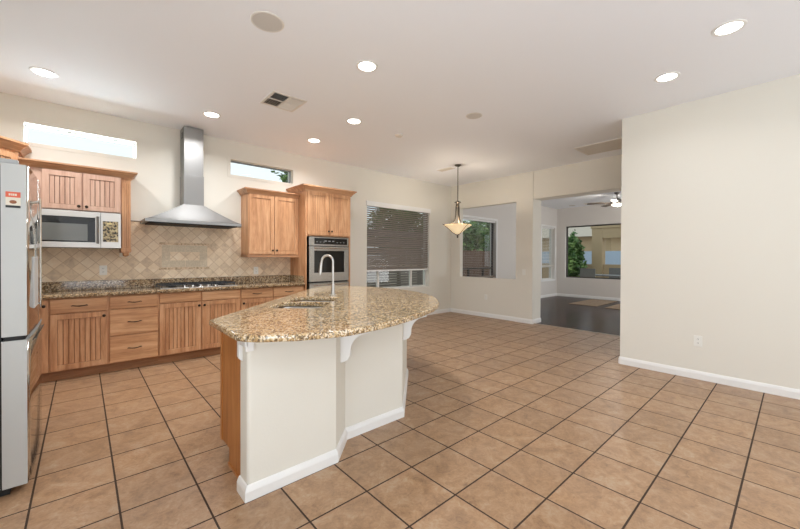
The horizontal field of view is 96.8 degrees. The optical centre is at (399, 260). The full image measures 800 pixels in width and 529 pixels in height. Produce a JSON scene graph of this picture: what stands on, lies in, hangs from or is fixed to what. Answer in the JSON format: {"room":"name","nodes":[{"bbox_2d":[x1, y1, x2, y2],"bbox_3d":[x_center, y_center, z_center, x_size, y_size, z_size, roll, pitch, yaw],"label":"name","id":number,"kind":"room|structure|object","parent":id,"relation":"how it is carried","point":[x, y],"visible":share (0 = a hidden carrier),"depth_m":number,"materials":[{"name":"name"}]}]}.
{"room":"kitchen","nodes":[
{"label":"kitchen","id":0,"kind":"room"},
{"bbox_2d":[0,92,556,309],"bbox_3d":[0.403,-0.280,8.060,13.970,3.050,0.200,0,1,-42],"label":"wall","id":1,"kind":"structure","parent":0,"point":[155,189],"depth_m":5.54,"materials":[{"name":"beige paint"}]},
{"bbox_2d":[0,136,31,159],"bbox_3d":[-4.090,-0.672,3.431,0.696,1.075,0.694,0,1,-42],"label":"upper cabinet","id":2,"kind":"object","parent":1,"relation":"attached to","point":[10,148],"visible":0.36,"depth_m":3.57,"materials":[{"name":"brown wood"}]},
{"bbox_2d":[18,157,137,256],"bbox_3d":[-3.630,-0.552,4.064,0.982,1.007,0.372,0,1,-42],"label":"upper cabinet","id":3,"kind":"object","parent":1,"relation":"attached to","point":[64,186],"visible":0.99,"depth_m":3.98,"materials":[{"name":"brown wood"}]},
{"bbox_2d":[42,208,120,248],"bbox_3d":[-3.644,-0.350,4.007,0.763,0.405,0.406,0,1,-42],"label":"microwave","id":4,"kind":"object","parent":3,"relation":"attached to","point":[60,228],"visible":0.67,"depth_m":3.91,"materials":[{"name":"white metal"}]},
{"bbox_2d":[19,118,139,161],"bbox_3d":[-3.736,-1.410,4.204,1.065,0.290,0.006,0,1,-42],"label":"trim","id":5,"kind":"structure","parent":1,"relation":"attached to","point":[21,120],"depth_m":4.16,"materials":[{"name":"beige"}]},
{"bbox_2d":[25,125,134,157],"bbox_3d":[-3.815,-1.411,4.292,0.985,0.210,0.050,0,1,-42],"label":"window","id":6,"kind":"structure","parent":1,"relation":"in","point":[26,126],"depth_m":4.23,"materials":[{"name":"grey"}]},
{"bbox_2d":[42,220,289,281],"bbox_3d":[-3.197,-0.139,4.694,3.676,0.748,0.014,0,1,-42],"label":"tile backsplash","id":7,"kind":"structure","parent":1,"relation":"attached to","point":[157,252],"depth_m":4.74,"materials":[{"name":"tile"}]},
{"bbox_2d":[99,265,106,274],"bbox_3d":[-3.610,0.115,4.320,0.072,0.116,0.009,0,1,-42],"label":"wall outlet","id":8,"kind":"object","parent":7,"relation":"attached to","point":[102,269],"visible":1,"depth_m":4.32,"materials":[{"name":"white plastic"}]},
{"bbox_2d":[140,126,240,228],"bbox_3d":[-2.762,-1.119,4.733,1.090,1.312,0.487,0,1,-42],"label":"range hood","id":9,"kind":"object","parent":1,"relation":"attached to","point":[191,212],"visible":1,"depth_m":4.71,"materials":[{"name":"silver metal"}]},
{"bbox_2d":[231,161,290,182],"bbox_3d":[-2.235,-1.405,5.706,0.984,0.228,0.050,0,1,-42],"label":"window","id":10,"kind":"structure","parent":1,"relation":"in","point":[231,161],"depth_m":5.75,"materials":[{"name":"grey"}]},
{"bbox_2d":[228,156,294,185],"bbox_3d":[-2.156,-1.404,5.618,1.064,0.308,0.006,0,1,-42],"label":"trim","id":11,"kind":"structure","parent":1,"relation":"attached to","point":[229,157],"depth_m":5.56,"materials":[{"name":"beige"}]},
{"bbox_2d":[237,187,299,257],"bbox_3d":[-2.023,-0.557,5.501,0.847,1.007,0.372,0,1,-42],"label":"upper cabinet","id":12,"kind":"object","parent":1,"relation":"attached to","point":[269,218],"visible":1,"depth_m":5.37,"materials":[{"name":"brown wood"}]},
{"bbox_2d":[376,215,426,287],"bbox_3d":[-0.064,-0.293,7.659,1.780,1.760,0.055,0,1,-42],"label":"window","id":13,"kind":"structure","parent":1,"relation":"in","point":[410,271],"depth_m":7.92,"materials":[{"name":"white plastic"}]},
{"bbox_2d":[366,200,430,271],"bbox_3d":[-0.003,-0.486,7.591,1.824,1.397,0.096,0,1,-42],"label":"window blind","id":14,"kind":"object","parent":13,"relation":"attached to","point":[398,253],"visible":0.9,"depth_m":7.54,"materials":[{"name":"white plastic"}]},
{"bbox_2d":[463,223,492,277],"bbox_3d":[2.038,-0.316,9.539,1.560,1.590,0.055,0,1,-42],"label":"window","id":15,"kind":"structure","parent":1,"relation":"in","point":[491,267],"depth_m":10.02,"materials":[{"name":"brown metal"}]},
{"bbox_2d":[463,217,494,276],"bbox_3d":[2.083,-0.328,9.489,1.544,1.557,0.053,0,1,-42],"label":"window blind","id":16,"kind":"object","parent":15,"relation":"attached to","point":[464,219],"visible":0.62,"depth_m":9.52,"materials":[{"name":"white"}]},
{"bbox_2d":[463,215,497,277],"bbox_3d":[2.127,-0.314,9.454,1.660,1.710,0.020,0,1,-42],"label":"trim","id":17,"kind":"structure","parent":1,"relation":"attached to","point":[467,216],"depth_m":9.96,"materials":[{"name":"white paint"}]},
{"bbox_2d":[428,308,540,323],"bbox_3d":[0.857,1.212,6.917,3.596,0.090,2.136,0,1,-42],"label":"baseboard","id":18,"kind":"structure","parent":1,"relation":"attached to","point":[510,318],"depth_m":7.84,"materials":[{"name":"white wood"}]},
{"bbox_2d":[542,229,551,279],"bbox_3d":[4.967,-0.260,12.160,0.940,1.780,0.055,0,1,-42],"label":"window","id":19,"kind":"structure","parent":1,"relation":"in","point":[550,229],"depth_m":12.44,"materials":[{"name":"white plastic"}]},
{"bbox_2d":[542,226,553,265],"bbox_3d":[5.013,-0.483,12.108,0.924,1.327,0.053,0,1,-42],"label":"window blind","id":20,"kind":"object","parent":19,"relation":"attached to","point":[542,226],"visible":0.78,"depth_m":12.09,"materials":[{"name":"white plastic"}]},
{"bbox_2d":[541,224,555,281],"bbox_3d":[5.048,-0.259,12.069,1.060,1.900,0.020,0,1,-42],"label":"trim","id":21,"kind":"structure","parent":1,"relation":"attached to","point":[554,279],"depth_m":12.11,"materials":[{"name":"white"}]},
{"bbox_2d":[541,293,619,300],"bbox_3d":[5.634,1.221,8.169,5.634,0.090,6.640,0,1,-42],"label":"baseboard","id":22,"kind":"structure","parent":1,"relation":"attached to","point":[554,294],"depth_m":11.83,"materials":[{"name":"white wood"}]},
{"bbox_2d":[0,296,799,528],"bbox_3d":[3.344,1.335,4.779,13.970,0.100,9.040,0,1,-42],"label":"floor","id":23,"kind":"structure","parent":0,"point":[505,424],"depth_m":2.42,"materials":[{"name":"tile"}]},
{"bbox_2d":[0,158,43,496],"bbox_3d":[-2.675,0.363,2.047,0.860,1.840,0.912,0,1,-42],"label":"refrigerator","id":24,"kind":"object","parent":23,"relation":"on","point":[21,326],"visible":1,"depth_m":1.96,"materials":[{"name":"grey metal"}]},
{"bbox_2d":[41,299,48,382],"bbox_3d":[-3.904,0.827,3.720,0.338,0.874,0.540,0,1,-42],"label":"base cabinet","id":25,"kind":"object","parent":23,"relation":"on","point":[45,347],"visible":0.17,"depth_m":3.64,"materials":[{"name":"brown wood"}]},
{"bbox_2d":[48,296,107,381],"bbox_3d":[-3.599,0.826,3.991,0.477,0.874,0.543,0,1,-42],"label":"base cabinet","id":26,"kind":"object","parent":23,"relation":"on","point":[77,326],"visible":0.98,"depth_m":3.81,"materials":[{"name":"brown wood"}]},
{"bbox_2d":[108,293,158,371],"bbox_3d":[-3.245,0.824,4.308,0.473,0.874,0.543,0,1,-42],"label":"base cabinet","id":27,"kind":"object","parent":23,"relation":"on","point":[133,320],"visible":0.99,"depth_m":4.13,"materials":[{"name":"brown wood"}]},
{"bbox_2d":[158,289,239,363],"bbox_3d":[-2.719,0.823,4.780,0.942,0.874,0.540,0,1,-42],"label":"base cabinet","id":28,"kind":"object","parent":23,"relation":"on","point":[185,331],"visible":0.88,"depth_m":4.53,"materials":[{"name":"brown wood"}]},
{"bbox_2d":[240,287,271,309],"bbox_3d":[-2.197,0.821,5.245,0.455,0.874,0.543,0,1,-42],"label":"base cabinet","id":29,"kind":"object","parent":23,"relation":"on","point":[249,297],"visible":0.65,"depth_m":5.04,"materials":[{"name":"brown wood"}]},
{"bbox_2d":[272,285,303,300],"bbox_3d":[-1.842,0.820,5.564,0.500,0.874,0.543,0,1,-42],"label":"base cabinet","id":30,"kind":"object","parent":23,"relation":"on","point":[277,292],"visible":0.23,"depth_m":5.34,"materials":[{"name":"brown wood"}]},
{"bbox_2d":[42,281,304,298],"bbox_3d":[-2.612,0.371,4.027,3.691,0.038,1.798,0,1,-42],"label":"countertop","id":31,"kind":"structure","parent":30,"relation":"on","point":[146,290],"depth_m":4.29,"materials":[{"name":"brown stone"}]},
{"bbox_2d":[42,275,303,291],"bbox_3d":[-3.037,0.292,4.518,3.676,0.108,0.498,0,1,-42],"label":"granite upstand","id":32,"kind":"object","parent":31,"relation":"on","point":[133,283],"visible":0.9,"depth_m":4.57,"materials":[{"name":"beige stone"}]},
{"bbox_2d":[154,281,236,288],"bbox_3d":[-2.728,0.319,4.775,0.900,0.052,0.440,0,1,-42],"label":"gas cooktop","id":33,"kind":"object","parent":31,"relation":"in","point":[177,285],"visible":1,"depth_m":4.68,"materials":[{"name":"silver metal"}]},
{"bbox_2d":[286,183,356,290],"bbox_3d":[-1.315,0.035,5.976,0.987,2.440,0.614,0,1,-42],"label":"tall cabinet","id":34,"kind":"object","parent":23,"relation":"on","point":[323,211],"visible":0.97,"depth_m":5.70,"materials":[{"name":"brown wood"}]},
{"bbox_2d":[307,236,348,288],"bbox_3d":[-1.301,0.278,5.960,0.728,1.325,0.587,0,1,-42],"label":"double wall oven","id":35,"kind":"object","parent":34,"relation":"in","point":[317,247],"visible":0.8,"depth_m":5.75,"materials":[{"name":"silver metal"}]},
{"bbox_2d":[220,300,426,502],"bbox_3d":[-0.478,0.847,2.972,1.398,0.874,2.205,0,0,3],"label":"kitchen island","id":36,"kind":"object","parent":23,"relation":"on","point":[289,411],"visible":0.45,"depth_m":2.17,"materials":[{"name":"beige"}]},
{"bbox_2d":[209,286,438,342],"bbox_3d":[-0.410,0.386,3.397,1.550,0.038,3.198,0,0,1],"label":"island countertop","id":37,"kind":"structure","parent":36,"relation":"on","point":[354,310],"depth_m":2.48,"materials":[{"name":"stone"}]},
{"bbox_2d":[281,301,329,307],"bbox_3d":[-0.828,0.502,3.184,0.437,0.186,0.816,0,0,3],"label":"sink","id":38,"kind":"object","parent":37,"relation":"in","point":[309,301],"visible":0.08,"depth_m":3.21,"materials":[{"name":"silver metal"}]},
{"bbox_2d":[319,254,336,294],"bbox_3d":[-0.762,0.146,3.752,0.184,0.432,0.116,0,1,-21],"label":"kitchen faucet","id":39,"kind":"object","parent":37,"relation":"on","point":[326,255],"visible":1,"depth_m":3.75,"materials":[{"name":"silver metal"}]},
{"bbox_2d":[515,171,533,318],"bbox_3d":[2.531,-0.264,7.229,0.018,3.050,0.365,0,1,-42],"label":"pier","id":40,"kind":"object","parent":23,"relation":"on","point":[524,181],"visible":1,"depth_m":7.22,"materials":[{"name":"beige paint"}]},
{"bbox_2d":[534,323,619,336],"bbox_3d":[3.343,1.267,6.408,0.050,0.008,1.970,0,1,-42],"label":"trim","id":41,"kind":"structure","parent":23,"relation":"on","point":[534,323],"depth_m":6.46,"materials":[{"name":"beige"}]},
{"bbox_2d":[569,299,616,305],"bbox_3d":[5.785,1.240,10.599,1.750,0.012,0.740,0,1,-42],"label":"rug","id":42,"kind":"object","parent":23,"relation":"on","point":[591,302],"visible":1,"depth_m":10.53,"materials":[{"name":"beige fabric"}]},
{"bbox_2d":[605,304,619,308],"bbox_3d":[6.432,1.250,9.762,1.900,0.012,0.850,0,1,-42],"label":"rug","id":43,"kind":"object","parent":23,"relation":"on","point":[617,306],"visible":0.24,"depth_m":9.47,"materials":[{"name":"beige fabric"}]},
{"bbox_2d":[0,0,799,208],"bbox_3d":[3.357,-1.840,4.752,13.970,0.150,9.040,0,1,-42],"label":"ceiling","id":44,"kind":"structure","parent":0,"point":[546,79],"depth_m":3.23,"materials":[{"name":"white paint"}]},
{"bbox_2d":[28,67,58,77],"bbox_3d":[-3.367,-1.778,3.360,0.204,0.006,0.204,0,1,-42],"label":"recessed light","id":45,"kind":"object","parent":44,"relation":"in","point":[43,72],"visible":1,"depth_m":3.35,"materials":[{"name":"white"}]},
{"bbox_2d":[202,111,220,117],"bbox_3d":[-2.297,-1.782,4.331,0.204,0.006,0.204,0,1,-42],"label":"recessed light","id":46,"kind":"object","parent":44,"relation":"in","point":[211,114],"visible":1,"depth_m":4.32,"materials":[{"name":"white"}]},
{"bbox_2d":[250,11,283,32],"bbox_3d":[-0.979,-1.762,2.625,0.238,0.006,0.238,0,1,-42],"label":"ceiling speaker","id":47,"kind":"object","parent":44,"relation":"attached to","point":[266,21],"visible":1,"depth_m":2.61,"materials":[{"name":"white plastic"}]},
{"bbox_2d":[260,90,306,111],"bbox_3d":[-1.301,-1.771,3.967,0.380,0.013,0.380,0,1,-42],"label":"ceiling vent","id":48,"kind":"object","parent":44,"relation":"in","point":[276,99],"visible":1,"depth_m":3.95,"materials":[{"name":"white metal"}]},
{"bbox_2d":[307,138,320,142],"bbox_3d":[-1.276,-1.786,5.277,0.204,0.006,0.204,0,1,-42],"label":"recessed light","id":49,"kind":"object","parent":44,"relation":"in","point":[312,140],"visible":1,"depth_m":5.27,"materials":[{"name":"white"}]},
{"bbox_2d":[346,118,361,123],"bbox_3d":[-0.586,-1.776,4.520,0.204,0.006,0.204,0,1,-42],"label":"recessed light","id":50,"kind":"object","parent":44,"relation":"in","point":[349,120],"visible":1,"depth_m":4.52,"materials":[{"name":"white"}]},
{"bbox_2d":[356,60,377,71],"bbox_3d":[-0.299,-1.764,3.223,0.204,0.006,0.204,0,1,-42],"label":"recessed light","id":51,"kind":"object","parent":44,"relation":"in","point":[363,65],"visible":1,"depth_m":3.21,"materials":[{"name":"white"}]},
{"bbox_2d":[437,167,454,171],"bbox_3d":[0.897,-1.788,6.954,0.150,0.011,0.340,0,1,-42],"label":"ceiling vent","id":52,"kind":"object","parent":44,"relation":"in","point":[448,168],"visible":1,"depth_m":6.94,"materials":[{"name":"white metal"}]},
{"bbox_2d":[443,164,471,237],"bbox_3d":[1.090,-1.108,6.632,0.527,1.365,0.549,0,1,-42],"label":"pendant lamp","id":53,"kind":"object","parent":44,"relation":"hanging from","point":[454,228],"visible":1,"depth_m":6.59,"materials":[{"name":"beige glass"}]},
{"bbox_2d":[466,112,481,118],"bbox_3d":[0.904,-1.769,4.337,0.198,0.006,0.198,0,1,-42],"label":"ceiling speaker","id":54,"kind":"object","parent":44,"relation":"attached to","point":[475,115],"visible":1,"depth_m":4.32,"materials":[{"name":"beige plastic"}]},
{"bbox_2d":[574,138,621,155],"bbox_3d":[3.229,-1.766,5.458,0.550,0.011,0.860,0,1,-42],"label":"ceiling vent","id":55,"kind":"object","parent":44,"relation":"in","point":[615,144],"visible":0.63,"depth_m":5.53,"materials":[{"name":"beige metal"}]},
{"bbox_2d":[587,192,620,206],"bbox_3d":[5.687,-1.613,9.264,1.340,0.360,1.338,0,1,-42],"label":"ceiling fan","id":56,"kind":"object","parent":44,"relation":"hanging from","point":[617,201],"visible":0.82,"depth_m":9.29,"materials":[{"name":"silver metal"}]},
{"bbox_2d":[654,71,680,82],"bbox_3d":[2.551,-1.754,3.394,0.204,0.006,0.204,0,1,-42],"label":"recessed light","id":57,"kind":"object","parent":44,"relation":"in","point":[668,76],"visible":1,"depth_m":3.39,"materials":[{"name":"white"}]},
{"bbox_2d":[711,19,747,36],"bbox_3d":[2.471,-1.748,2.668,0.204,0.006,0.204,0,1,-42],"label":"recessed light","id":58,"kind":"object","parent":44,"relation":"in","point":[732,26],"visible":1,"depth_m":2.66,"materials":[{"name":"white"}]},
{"bbox_2d":[451,175,515,316],"bbox_3d":[1.872,-0.274,8.062,0.110,3.050,1.755,0,1,-42],"label":"wall","id":59,"kind":"structure","parent":0,"point":[467,293],"depth_m":8.05,"materials":[{"name":"beige paint"}]},
{"bbox_2d":[533,155,621,318],"bbox_3d":[3.345,-0.255,6.580,0.330,3.050,2.418,0,1,-42],"label":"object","id":60,"kind":"structure","parent":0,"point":[603,175],"depth_m":6.63,"materials":[{"name":"beige paint"}]},
{"bbox_2d":[557,204,620,297],"bbox_3d":[7.814,-0.266,10.102,0.200,3.050,6.640,0,1,-42],"label":"wall","id":61,"kind":"structure","parent":0,"point":[595,214],"depth_m":11.85,"materials":[{"name":"white paint"}]},
{"bbox_2d":[566,223,620,279],"bbox_3d":[6.681,-0.296,11.376,0.050,1.760,2.650,0,1,-42],"label":"window","id":62,"kind":"structure","parent":61,"relation":"in","point":[617,223],"depth_m":12.14,"materials":[{"name":"brown metal"}]},
{"bbox_2d":[620,74,799,389],"bbox_3d":[4.304,-0.220,2.820,0.150,3.050,4.467,0,1,-42],"label":"wall","id":63,"kind":"structure","parent":0,"point":[710,189],"depth_m":3.77,"materials":[{"name":"beige paint"}]},
{"bbox_2d":[694,335,701,346],"bbox_3d":[3.253,0.876,3.878,0.009,0.116,0.072,0,1,-42],"label":"wall outlet","id":64,"kind":"object","parent":63,"relation":"attached to","point":[697,339],"visible":1,"depth_m":3.87,"materials":[{"name":"white plastic"}]},
{"bbox_2d":[619,356,799,399],"bbox_3d":[4.236,1.261,2.777,0.016,0.090,4.467,0,1,-42],"label":"baseboard","id":65,"kind":"structure","parent":63,"relation":"attached to","point":[715,378],"depth_m":3.76,"materials":[{"name":"white wood"}]},
{"label":"outside","id":66,"kind":"structure","parent":0,"visible":0},
{"bbox_2d":[367,265,422,286],"bbox_3d":[-3.720,1.194,34.158,80.000,0.130,44.150,0,1,-42],"label":"ground","id":67,"kind":"structure","parent":66,"point":[400,265],"depth_m":24.60,"materials":[{"name":"beige"}]},
{"bbox_2d":[271,169,287,182],"bbox_3d":[-3.272,-2.058,12.851,2.782,6.744,3.097,0,1,-42],"label":"leafy tree","id":68,"kind":"object","parent":67,"relation":"on","point":[283,177],"visible":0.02,"depth_m":12.20,"materials":[{"name":"green plant"}]},
{"bbox_2d":[367,230,422,286],"bbox_3d":[-0.799,0.250,9.292,6.000,2.200,0.110,0,1,-42],"label":"wooden fence","id":69,"kind":"object","parent":67,"relation":"on","point":[419,275],"visible":0.06,"depth_m":9.80,"materials":[{"name":"brown"}]},
{"bbox_2d":[367,208,422,285],"bbox_3d":[-0.042,-0.798,14.150,2.932,4.246,2.819,0,0,9],"label":"leafy tree","id":70,"kind":"object","parent":67,"relation":"on","point":[379,208],"visible":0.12,"depth_m":13.54,"materials":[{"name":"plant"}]},
{"bbox_2d":[463,220,489,250],"bbox_3d":[3.010,-0.413,16.422,2.965,3.473,2.938,0,1,-42],"label":"leafy tree","id":71,"kind":"object","parent":67,"relation":"on","point":[466,239],"visible":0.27,"depth_m":15.65,"materials":[{"name":"green plant"}]},
{"bbox_2d":[463,249,489,276],"bbox_3d":[3.228,0.442,13.971,5.840,1.770,0.110,0,1,-42],"label":"wooden fence","id":72,"kind":"object","parent":67,"relation":"on","point":[474,253],"visible":0.15,"depth_m":13.63,"materials":[{"name":"brown wood"}]},
{"bbox_2d":[471,221,489,246],"bbox_3d":[5.095,-0.923,19.691,3.346,4.453,3.695,0,1,-42],"label":"leafy tree","id":73,"kind":"object","parent":67,"relation":"on","point":[487,223],"visible":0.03,"depth_m":19.20,"materials":[{"name":"green plant"}]},
{"bbox_2d":[568,229,587,276],"bbox_3d":[6.999,0.070,14.529,1.191,2.713,1.118,0,1,-36],"label":"leafy shrub","id":74,"kind":"object","parent":67,"relation":"on","point":[576,258],"visible":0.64,"depth_m":14.20,"materials":[{"name":"green plant"}]},
{"bbox_2d":[542,251,620,264],"bbox_3d":[11.395,0.368,20.935,0.300,1.870,16.000,0,1,-42],"label":"wall","id":75,"kind":"structure","parent":67,"relation":"on","point":[611,257],"depth_m":20.23,"materials":[{"name":"blue paint"}]},
{"bbox_2d":[542,264,620,277],"bbox_3d":[7.963,0.739,14.987,0.150,1.200,4.295,0,1,-42],"label":"wall","id":76,"kind":"structure","parent":67,"relation":"on","point":[545,270],"depth_m":14.83,"materials":[{"name":"beige paint"}]},
{"bbox_2d":[542,226,620,250],"bbox_3d":[14.028,-1.206,29.310,7.200,4.900,9.200,0,1,-42],"label":"house","id":77,"kind":"structure","parent":67,"relation":"on","point":[584,234],"depth_m":25.56,"materials":[{"name":"beige paint"}]},
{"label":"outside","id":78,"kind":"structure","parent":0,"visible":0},
{"bbox_3d":[9.836,1.325,11.635,4.830,0.100,8.200,0,1,-42],"label":"ground","id":79,"kind":"structure","parent":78,"visible":0},
{"bbox_2d":[580,268,594,276],"bbox_3d":[6.832,0.763,12.764,0.500,0.980,0.500,0,1,-42],"label":"patio chair","id":80,"kind":"object","parent":79,"relation":"on","point":[584,272],"visible":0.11,"depth_m":12.59,"materials":[{"name":"grey"}]},
{"bbox_2d":[592,228,604,277],"bbox_3d":[8.214,-0.043,14.703,0.350,2.570,0.400,0,1,-42],"label":"patio column","id":81,"kind":"structure","parent":79,"relation":"on","point":[598,243],"depth_m":14.57,"materials":[{"name":"beige paint"}]},
{"bbox_2d":[591,225,620,237],"bbox_3d":[10.466,-1.272,12.181,0.410,0.750,7.220,0,1,-42],"label":"beam","id":82,"kind":"structure","parent":81,"relation":"on","point":[609,231],"depth_m":14.18,"materials":[{"name":"beige paint"}]},
{"bbox_2d":[579,274,620,277],"bbox_3d":[7.486,0.883,13.083,0.900,0.740,1.400,0,1,-42],"label":"patio table","id":83,"kind":"object","parent":79,"relation":"on","point":[606,275],"visible":0.19,"depth_m":12.58,"materials":[{"name":"grey"}]},
{"bbox_2d":[609,268,620,277],"bbox_3d":[8.108,0.762,13.437,0.500,0.980,0.500,0,1,-42],"label":"patio chair","id":84,"kind":"object","parent":79,"relation":"on","point":[612,271],"visible":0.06,"depth_m":13.62,"materials":[{"name":"grey"}]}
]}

